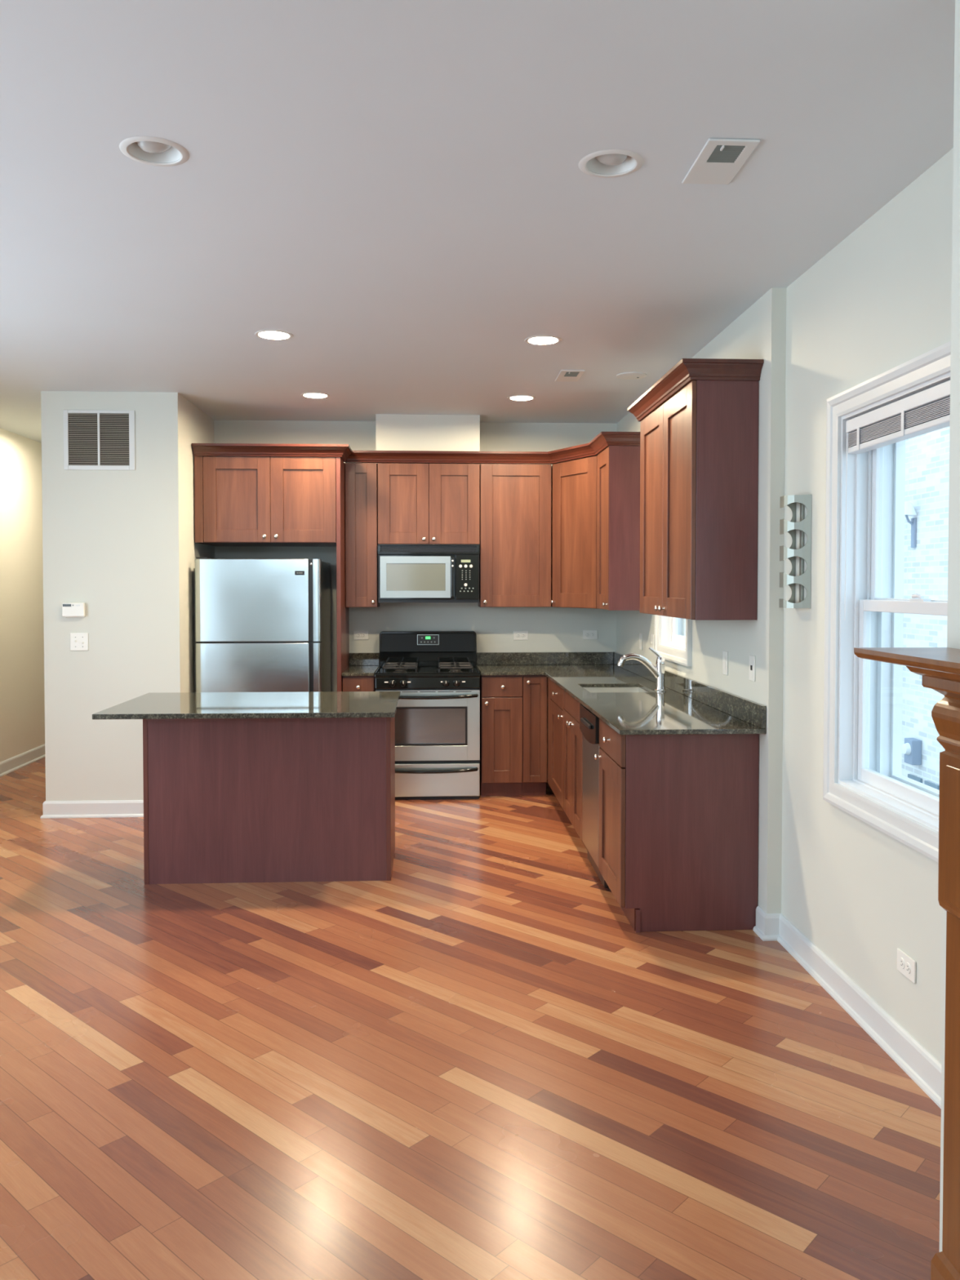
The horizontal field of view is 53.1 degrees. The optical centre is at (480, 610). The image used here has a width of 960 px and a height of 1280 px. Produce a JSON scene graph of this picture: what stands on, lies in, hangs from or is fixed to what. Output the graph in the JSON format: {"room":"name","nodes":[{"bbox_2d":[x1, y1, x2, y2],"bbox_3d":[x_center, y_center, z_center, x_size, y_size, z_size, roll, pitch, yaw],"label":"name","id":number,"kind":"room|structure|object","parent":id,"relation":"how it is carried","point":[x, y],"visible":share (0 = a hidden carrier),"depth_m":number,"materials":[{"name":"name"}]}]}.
{"room":"kitchen","nodes":[
{"label":"kitchen","id":0,"kind":"room"},
{"bbox_2d":[0,427,44,762],"bbox_3d":[-3.751,0.027,4.019,0.110,2.815,14.200,0,2,-3],"label":"wall","id":1,"kind":"structure","parent":0,"point":[22,696],"depth_m":8.16,"materials":[{"name":"paint"}]},
{"bbox_2d":[0,743,44,777],"bbox_3d":[-3.685,1.378,4.103,0.026,0.110,13.890,0,2,-3],"label":"baseboard","id":2,"kind":"structure","parent":1,"relation":"attached to","point":[10,765],"depth_m":8.15,"materials":[{"name":"white"}]},
{"bbox_2d":[40,391,214,800],"bbox_3d":[-2.558,-0.096,8.723,0.885,2.815,4.720,0,2,-3],"label":"wall","id":3,"kind":"structure","parent":0,"point":[120,544],"depth_m":6.37,"materials":[{"name":"paint"}]},
{"bbox_2d":[62,602,84,617],"bbox_3d":[-2.677,-0.003,6.336,0.142,0.096,0.038,0,2,-3],"label":"thermostat","id":4,"kind":"object","parent":3,"relation":"attached to","point":[68,609],"visible":1,"depth_m":6.32,"materials":[{"name":"white plastic"}]},
{"bbox_2d":[70,632,88,650],"bbox_3d":[-2.650,0.207,6.353,0.117,0.117,0.018,0,2,-3],"label":"switch plate","id":5,"kind":"object","parent":3,"relation":"attached to","point":[78,641],"visible":1,"depth_m":6.36,"materials":[{"name":"white plastic"}]},
{"bbox_2d":[40,800,143,818],"bbox_3d":[-2.557,1.257,8.741,0.937,0.110,4.736,0,2,-3],"label":"baseboard","id":6,"kind":"structure","parent":3,"relation":"attached to","point":[97,808],"depth_m":6.38,"materials":[{"name":"white"}]},
{"bbox_2d":[62,409,135,470],"bbox_3d":[-2.507,-1.122,6.330,0.460,0.392,0.009,0,2,-3],"label":"air vent","id":7,"kind":"object","parent":3,"relation":"in","point":[94,439],"visible":1,"depth_m":6.33,"materials":[{"name":"white metal"}]},
{"bbox_2d":[213,419,617,779],"bbox_3d":[-0.490,-0.066,7.586,3.132,2.815,0.120,0,2,-3],"label":"wall","id":8,"kind":"structure","parent":0,"point":[550,629],"depth_m":7.53,"materials":[{"name":"paint"}]},
{"bbox_2d":[191,443,352,546],"bbox_3d":[-1.483,-0.832,7.090,1.086,0.688,0.726,0,2,-3],"label":"upper cabinet","id":9,"kind":"object","parent":8,"relation":"attached to","point":[246,494],"visible":1,"depth_m":6.79,"materials":[{"name":"brown wood"}]},
{"bbox_2d":[353,631,368,639],"bbox_3d":[-0.929,0.194,7.505,0.116,0.072,0.009,0,2,-3],"label":"wall outlet","id":10,"kind":"object","parent":8,"relation":"attached to","point":[357,635],"visible":1,"depth_m":7.50,"materials":[{"name":"white plastic"}]},
{"bbox_2d":[345,462,379,607],"bbox_3d":[-0.892,-0.565,7.305,0.238,1.076,0.370,0,2,-3],"label":"upper cabinet","id":11,"kind":"object","parent":8,"relation":"attached to","point":[361,478],"visible":0.99,"depth_m":7.16,"materials":[{"name":"brown wood"}]},
{"bbox_2d":[349,653,379,665],"bbox_3d":[-0.904,0.380,7.505,0.232,0.098,0.020,0,2,-3],"label":"backsplash","id":12,"kind":"structure","parent":8,"relation":"attached to","point":[355,659],"depth_m":7.49,"materials":[{"name":"stone"}]},
{"bbox_2d":[377,462,479,544],"bbox_3d":[-0.390,-0.801,7.324,0.763,0.606,0.370,0,2,-3],"label":"upper cabinet","id":13,"kind":"object","parent":8,"relation":"attached to","point":[419,504],"visible":0.99,"depth_m":7.17,"materials":[{"name":"brown wood"}]},
{"bbox_2d":[377,544,479,602],"bbox_3d":[-0.389,-0.279,7.308,0.754,0.430,0.430,0,2,-3],"label":"microwave","id":14,"kind":"object","parent":13,"relation":"attached to","point":[407,573],"visible":1,"depth_m":7.11,"materials":[{"name":"black plastic"}]},
{"bbox_2d":[478,463,551,607],"bbox_3d":[0.262,-0.567,7.363,0.536,1.076,0.370,0,2,-3],"label":"upper cabinet","id":15,"kind":"object","parent":8,"relation":"attached to","point":[515,552],"visible":0.99,"depth_m":7.22,"materials":[{"name":"brown wood"}]},
{"bbox_2d":[513,631,528,639],"bbox_3d":[0.322,0.196,7.568,0.116,0.072,0.009,0,2,-3],"label":"wall outlet","id":16,"kind":"object","parent":8,"relation":"attached to","point":[517,635],"visible":1,"depth_m":7.57,"materials":[{"name":"white plastic"}]},
{"bbox_2d":[476,652,613,665],"bbox_3d":[0.514,0.378,7.576,1.081,0.098,0.020,0,2,-3],"label":"backsplash","id":17,"kind":"structure","parent":8,"relation":"attached to","point":[482,658],"depth_m":7.57,"materials":[{"name":"stone"}]},
{"bbox_2d":[582,630,597,639],"bbox_3d":[0.871,0.191,7.595,0.116,0.072,0.009,0,2,-3],"label":"wall outlet","id":18,"kind":"object","parent":8,"relation":"attached to","point":[587,634],"visible":1,"depth_m":7.59,"materials":[{"name":"white plastic"}]},
{"bbox_2d":[375,413,479,451],"bbox_3d":[-0.397,-1.326,7.340,0.776,0.283,0.315,0,2,-3],"label":"wall","id":19,"kind":"structure","parent":0,"point":[453,433],"depth_m":7.18,"materials":[{"name":"paint"}]},
{"bbox_2d":[0,757,941,1279],"bbox_3d":[-1.149,1.491,4.188,5.320,0.120,14.200,0,2,-3],"label":"floor","id":20,"kind":"structure","parent":0,"point":[469,1063],"depth_m":2.99,"materials":[{"name":"brown wood"}]},
{"bbox_2d":[193,568,198,692],"bbox_3d":[-2.010,0.525,7.059,0.034,1.660,0.550,0,2,-3],"label":"board","id":21,"kind":"object","parent":20,"relation":"on","point":[193,568],"visible":0.02,"depth_m":6.78,"materials":[{"name":"black plastic"}]},
{"bbox_2d":[195,556,330,692],"bbox_3d":[-1.553,0.484,7.004,0.862,1.725,0.725,0,2,-3],"label":"refrigerator","id":22,"kind":"object","parent":20,"relation":"on","point":[262,625],"visible":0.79,"depth_m":6.64,"materials":[{"name":"grey metal"}]},
{"bbox_2d":[142,716,395,884],"bbox_3d":[-1.113,0.957,5.285,1.267,0.891,0.625,0,2,-3],"label":"kitchen island","id":23,"kind":"object","parent":20,"relation":"on","point":[226,800],"visible":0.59,"depth_m":4.98,"materials":[{"name":"brown wood"}]},
{"bbox_2d":[92,691,400,719],"bbox_3d":[-1.170,0.500,5.145,1.457,0.026,0.935,0,2,-3],"label":"island countertop","id":24,"kind":"structure","parent":23,"relation":"on","point":[313,704],"depth_m":4.94,"materials":[{"name":"stone"}]},
{"bbox_2d":[336,457,349,691],"bbox_3d":[-1.020,0.128,7.169,0.030,2.448,0.666,0,2,-3],"label":"panel","id":25,"kind":"object","parent":20,"relation":"on","point":[342,612],"visible":0.48,"depth_m":6.88,"materials":[{"name":"brown wood"}]},
{"bbox_2d":[342,675,375,691],"bbox_3d":[-0.888,0.906,7.200,0.229,0.892,0.658,0,2,-3],"label":"base cabinet","id":26,"kind":"object","parent":20,"relation":"on","point":[350,683],"visible":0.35,"depth_m":6.89,"materials":[{"name":"brown wood"}]},
{"bbox_2d":[342,653,379,675],"bbox_3d":[-0.888,0.399,7.189,0.232,0.120,0.653,0,2,-3],"label":"countertop","id":27,"kind":"structure","parent":26,"relation":"on","point":[360,664],"depth_m":7.49,"materials":[{"name":"grey stone"}]},
{"bbox_2d":[374,630,480,799],"bbox_3d":[-0.388,0.759,7.177,0.755,1.187,0.710,0,2,-3],"label":"gas range","id":28,"kind":"object","parent":20,"relation":"on","point":[437,675],"visible":0.98,"depth_m":6.89,"materials":[{"name":"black metal"}]},
{"bbox_2d":[375,688,479,796],"bbox_3d":[-0.388,0.904,7.180,0.749,0.873,0.710,0,2,-3],"label":"oven","id":29,"kind":"object","parent":28,"relation":"in","point":[437,730],"depth_m":6.89,"materials":[{"name":"silver metal"}]},
{"bbox_2d":[374,666,480,677],"bbox_3d":[-0.389,0.450,7.190,0.755,0.032,0.668,0,2,-3],"label":"cooktop","id":30,"kind":"object","parent":28,"relation":"in","point":[420,671],"depth_m":6.90,"materials":[{"name":"black metal"}]},
{"bbox_2d":[480,675,522,795],"bbox_3d":[0.145,0.904,7.252,0.299,0.892,0.658,0,2,-3],"label":"base cabinet","id":31,"kind":"object","parent":20,"relation":"on","point":[500,695],"visible":1,"depth_m":6.96,"materials":[{"name":"brown wood"}]},
{"bbox_2d":[521,675,546,795],"bbox_3d":[0.384,0.904,7.263,0.176,0.892,0.658,0,2,-3],"label":"base cabinet","id":32,"kind":"object","parent":20,"relation":"on","point":[534,686],"visible":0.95,"depth_m":6.97,"materials":[{"name":"brown wood"}]},
{"bbox_2d":[547,677,572,824],"bbox_3d":[0.803,0.923,6.550,0.650,0.892,0.825,0,2,-3],"label":"base cabinet","id":33,"kind":"object","parent":20,"relation":"on","point":[555,693],"visible":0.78,"depth_m":6.55,"materials":[{"name":"brown wood"}]},
{"bbox_2d":[563,690,587,850],"bbox_3d":[0.843,0.944,5.754,0.650,0.892,0.763,0,2,-3],"label":"base cabinet","id":34,"kind":"object","parent":20,"relation":"on","point":[572,734],"visible":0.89,"depth_m":5.72,"materials":[{"name":"brown wood"}]},
{"bbox_2d":[579,703,610,890],"bbox_3d":[0.873,0.962,5.107,0.641,0.890,0.524,0,2,-3],"label":"dishwasher","id":35,"kind":"object","parent":20,"relation":"on","point":[588,722],"visible":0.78,"depth_m":5.05,"materials":[{"name":"silver metal"}]},
{"bbox_2d":[594,718,759,932],"bbox_3d":[0.903,0.975,4.553,0.650,0.892,0.576,0,2,-3],"label":"base cabinet","id":36,"kind":"object","parent":20,"relation":"on","point":[678,833],"visible":0.93,"depth_m":4.28,"materials":[{"name":"brown wood"}]},
{"bbox_2d":[476,651,765,734],"bbox_3d":[0.611,0.432,5.873,1.103,0.122,3.433,0,2,-3],"label":"countertop","id":37,"kind":"structure","parent":36,"relation":"on","point":[687,706],"depth_m":5.32,"materials":[{"name":"grey stone"}]},
{"bbox_2d":[582,687,648,692],"bbox_3d":[0.828,0.589,5.866,0.414,0.190,0.514,0,2,-3],"label":"sink","id":38,"kind":"object","parent":37,"relation":"in","point":[588,689],"visible":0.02,"depth_m":6.11,"materials":[{"name":"silver metal"}]},
{"bbox_2d":[617,647,666,691],"bbox_3d":[0.956,0.346,5.686,0.293,0.259,0.068,0,2,-3],"label":"faucet","id":39,"kind":"object","parent":37,"relation":"on","point":[658,672],"visible":1,"depth_m":5.67,"materials":[{"name":"silver metal"}]},
{"bbox_2d":[853,647,959,1279],"bbox_3d":[0.937,0.803,1.270,0.202,1.408,1.600,0,2,-3],"label":"fireplace mantel","id":40,"kind":"object","parent":20,"relation":"on","point":[939,667],"visible":1,"depth_m":1.90,"materials":[{"name":"brown wood"}]},
{"bbox_2d":[853,647,959,675],"bbox_3d":[0.937,0.111,1.252,0.202,0.022,1.600,0,2,-3],"label":"shelf","id":41,"kind":"object","parent":40,"relation":"attached to","point":[942,660],"depth_m":1.86,"materials":[{"name":"brown wood"}]},
{"bbox_2d":[0,0,955,443],"bbox_3d":[-1.149,-1.463,4.111,5.320,0.160,14.200,0,2,-3],"label":"ceiling","id":42,"kind":"structure","parent":0,"point":[397,189],"depth_m":3.07,"materials":[{"name":"paint"}]},
{"bbox_2d":[119,136,189,166],"bbox_3d":[-0.957,-1.394,2.825,0.196,0.100,0.196,0,2,-3],"label":"recessed light","id":43,"kind":"object","parent":42,"relation":"in","point":[148,150],"visible":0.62,"depth_m":2.84,"materials":[{"name":"white metal"}]},
{"bbox_2d":[254,329,293,340],"bbox_3d":[-1.048,-1.407,4.894,0.192,0.017,0.192,0,2,-3],"label":"recessed light","id":44,"kind":"object","parent":42,"relation":"in","point":[269,333],"visible":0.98,"depth_m":4.90,"materials":[{"name":"white"}]},
{"bbox_2d":[300,392,329,398],"bbox_3d":[-1.104,-1.448,6.447,0.192,0.017,0.192,0,2,-3],"label":"recessed light","id":45,"kind":"object","parent":42,"relation":"in","point":[315,395],"visible":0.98,"depth_m":6.46,"materials":[{"name":"white"}]},
{"bbox_2d":[507,395,535,400],"bbox_3d":[0.282,-1.450,6.537,0.192,0.017,0.192,0,2,-3],"label":"recessed light","id":46,"kind":"object","parent":42,"relation":"in","point":[517,397],"visible":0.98,"depth_m":6.56,"materials":[{"name":"white"}]},
{"bbox_2d":[524,335,561,345],"bbox_3d":[0.328,-1.410,4.998,0.192,0.017,0.192,0,2,-3],"label":"recessed light","id":47,"kind":"object","parent":42,"relation":"in","point":[541,340],"visible":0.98,"depth_m":5.01,"materials":[{"name":"white"}]},
{"bbox_2d":[555,369,584,382],"bbox_3d":[0.543,-1.421,5.830,0.141,0.014,0.298,0,2,-3],"label":"ceiling vent","id":48,"kind":"object","parent":42,"relation":"in","point":[564,375],"visible":1,"depth_m":5.81,"materials":[{"name":"white metal"}]},
{"bbox_2d":[578,149,644,177],"bbox_3d":[0.396,-1.397,2.906,0.196,0.100,0.196,0,2,-3],"label":"recessed light","id":49,"kind":"object","parent":42,"relation":"in","point":[607,163],"visible":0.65,"depth_m":2.92,"materials":[{"name":"white metal"}]},
{"bbox_2d":[616,372,646,379],"bbox_3d":[0.919,-1.420,5.833,0.184,0.016,0.184,0,2,-3],"label":"ceiling disc","id":50,"kind":"object","parent":42,"relation":"attached to","point":[625,375],"visible":1,"depth_m":5.80,"materials":[{"name":"white"}]},
{"bbox_2d":[681,138,759,184],"bbox_3d":[0.719,-1.344,2.890,0.150,0.014,0.296,0,2,-3],"label":"ceiling vent","id":51,"kind":"object","parent":42,"relation":"in","point":[719,160],"visible":1,"depth_m":2.87,"materials":[{"name":"white metal"}]},
{"bbox_2d":[616,287,786,913],"bbox_3d":[1.282,-0.023,5.946,0.243,2.815,3.575,0,2,-3],"label":"wall","id":52,"kind":"structure","parent":0,"point":[759,332],"depth_m":4.22,"materials":[{"name":"paint"}]},
{"bbox_2d":[550,455,598,608],"bbox_3d":[0.813,-0.562,7.160,0.567,1.076,0.831,0,2,-3],"label":"upper cabinet","id":53,"kind":"object","parent":52,"relation":"attached to","point":[573,482],"visible":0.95,"depth_m":6.99,"materials":[{"name":"brown wood"}]},
{"bbox_2d":[596,445,639,610],"bbox_3d":[0.963,-0.545,6.521,0.331,1.076,0.452,0,2,-3],"label":"upper cabinet","id":54,"kind":"object","parent":52,"relation":"attached to","point":[618,467],"visible":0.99,"depth_m":6.30,"materials":[{"name":"brown wood"}]},
{"bbox_2d":[345,431,639,463],"bbox_3d":[0.195,-1.135,6.947,2.331,0.081,0.814,1,2,26],"label":"crown molding","id":55,"kind":"structure","parent":54,"relation":"on","point":[603,440],"depth_m":7.12,"materials":[{"name":"brown wood"}]},
{"bbox_2d":[639,632,642,649],"bbox_3d":[1.118,0.215,6.692,0.008,0.116,0.072,0,2,-3],"label":"wall plate","id":56,"kind":"object","parent":52,"relation":"attached to","point":[640,633],"visible":1,"depth_m":6.68,"materials":[{"name":"white plastic"}]},
{"bbox_2d":[649,634,653,651],"bbox_3d":[1.131,0.214,6.337,0.018,0.116,0.072,0,2,-3],"label":"wall plate","id":57,"kind":"object","parent":52,"relation":"attached to","point":[651,642],"visible":0.84,"depth_m":6.33,"materials":[{"name":"white plastic"}]},
{"bbox_2d":[654,614,692,666],"bbox_3d":[1.294,-0.294,5.789,0.304,1.195,0.805,0,2,-3],"label":"window","id":58,"kind":"structure","parent":52,"relation":"in","point":[673,635],"depth_m":6.02,"materials":[{"name":"white"}]},
{"bbox_2d":[613,651,765,728],"bbox_3d":[1.151,0.420,5.901,0.020,0.100,3.430,0,2,-3],"label":"backsplash","id":59,"kind":"structure","parent":52,"relation":"attached to","point":[753,713],"depth_m":4.99,"materials":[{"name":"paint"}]},
{"bbox_2d":[627,358,763,620],"bbox_3d":[1.034,-0.544,4.813,0.360,1.146,1.185,0,2,-3],"label":"upper cabinet","id":60,"kind":"object","parent":52,"relation":"attached to","point":[699,428],"visible":1,"depth_m":4.29,"materials":[{"name":"brown wood"}]},
{"bbox_2d":[722,650,728,675],"bbox_3d":[1.215,0.260,4.765,0.008,0.116,0.072,0,2,-3],"label":"wall plate","id":61,"kind":"object","parent":52,"relation":"attached to","point":[725,654],"visible":1,"depth_m":4.75,"materials":[{"name":"white plastic"}]},
{"bbox_2d":[723,656,725,670],"bbox_3d":[1.212,0.260,4.765,0.002,0.068,0.034,0,2,-3],"label":"socket","id":62,"kind":"object","parent":61,"relation":"attached to","point":[724,657],"depth_m":4.76,"materials":[{"name":"white plastic"}]},
{"bbox_2d":[749,654,755,681],"bbox_3d":[1.235,0.261,4.366,0.008,0.116,0.072,0,2,-3],"label":"wall plate","id":63,"kind":"object","parent":52,"relation":"attached to","point":[752,658],"visible":1,"depth_m":4.36,"materials":[{"name":"white plastic"}]},
{"bbox_2d":[781,147,953,1063],"bbox_3d":[1.578,0.115,0.676,0.180,2.815,6.985,0,2,-3],"label":"wall","id":64,"kind":"structure","parent":0,"point":[879,300],"depth_m":3.49,"materials":[{"name":"paint"}]},
{"bbox_2d":[778,494,811,608],"bbox_3d":[1.280,-0.239,3.935,0.089,0.456,0.172,0,2,-3],"label":"wine rack","id":65,"kind":"object","parent":64,"relation":"attached to","point":[804,552],"visible":1,"depth_m":3.89,"materials":[{"name":"silver metal"}]},
{"bbox_2d":[752,906,941,1108],"bbox_3d":[1.319,1.402,3.202,0.089,0.110,2.188,0,2,-3],"label":"baseboard","id":66,"kind":"structure","parent":64,"relation":"attached to","point":[925,1070],"depth_m":3.40,"materials":[{"name":"white"}]},
{"bbox_2d":[822,341,951,862],"bbox_3d":[1.460,-0.024,3.114,0.241,1.525,1.113,0,2,-3],"label":"window","id":67,"kind":"structure","parent":64,"relation":"in","point":[863,778],"depth_m":3.55,"materials":[{"name":"white"}]},
{"bbox_2d":[844,380,950,620],"bbox_3d":[1.392,-0.320,3.102,0.064,0.734,0.910,0,2,-3],"label":"window blind","id":68,"kind":"object","parent":67,"relation":"attached to","point":[927,411],"visible":0.96,"depth_m":3.16,"materials":[{"name":"white plastic"}]},
{"bbox_2d":[897,947,915,983],"bbox_3d":[1.363,1.137,3.078,0.009,0.072,0.116,0,2,-3],"label":"wall outlet","id":69,"kind":"object","parent":64,"relation":"attached to","point":[906,965],"visible":1,"depth_m":3.07,"materials":[{"name":"white plastic"}]},
{"bbox_2d":[899,957,905,968],"bbox_3d":[1.360,1.136,3.097,0.003,0.034,0.034,0,2,-3],"label":"socket","id":70,"kind":"object","parent":69,"relation":"attached to","point":[902,960],"depth_m":3.09,"materials":[{"name":"white plastic"}]},
{"bbox_2d":[905,962,911,973],"bbox_3d":[1.362,1.137,3.058,0.003,0.034,0.034,0,2,-3],"label":"socket","id":71,"kind":"object","parent":69,"relation":"attached to","point":[908,965],"depth_m":3.05,"materials":[{"name":"white plastic"}]},
{"bbox_2d":[939,0,959,1252],"bbox_3d":[1.251,0.101,1.217,0.420,2.815,1.700,0,2,-3],"label":"wall","id":72,"kind":"structure","parent":0,"point":[953,552],"depth_m":2.02,"materials":[{"name":"paint"}]},
{"label":"outside","id":73,"kind":"structure","parent":0,"visible":0},
{"bbox_3d":[6.511,2.722,7.409,10.260,0.149,26.000,0,2,-3],"label":"ground","id":74,"kind":"structure","parent":73,"visible":0},
{"bbox_2d":[901,426,949,790],"bbox_3d":[5.530,-1.871,8.041,0.704,9.000,9.600,0,2,-3],"label":"building","id":75,"kind":"structure","parent":74,"relation":"on","point":[926,455],"depth_m":11.45,"materials":[{"name":"brick"}]},
{"bbox_2d":[904,501,916,547],"bbox_3d":[5.177,-1.047,11.701,0.260,0.560,0.260,0,2,-3],"label":"wall lantern","id":76,"kind":"object","parent":75,"relation":"attached to","point":[909,510],"visible":0.76,"depth_m":11.67,"materials":[{"name":"white"}]},
{"bbox_2d":[902,737,921,764],"bbox_3d":[5.213,1.706,11.645,0.180,0.300,0.200,0,2,-3],"label":"utility meter","id":77,"kind":"object","parent":75,"relation":"attached to","point":[912,747],"visible":0.97,"depth_m":11.55,"materials":[{"name":"metal"}]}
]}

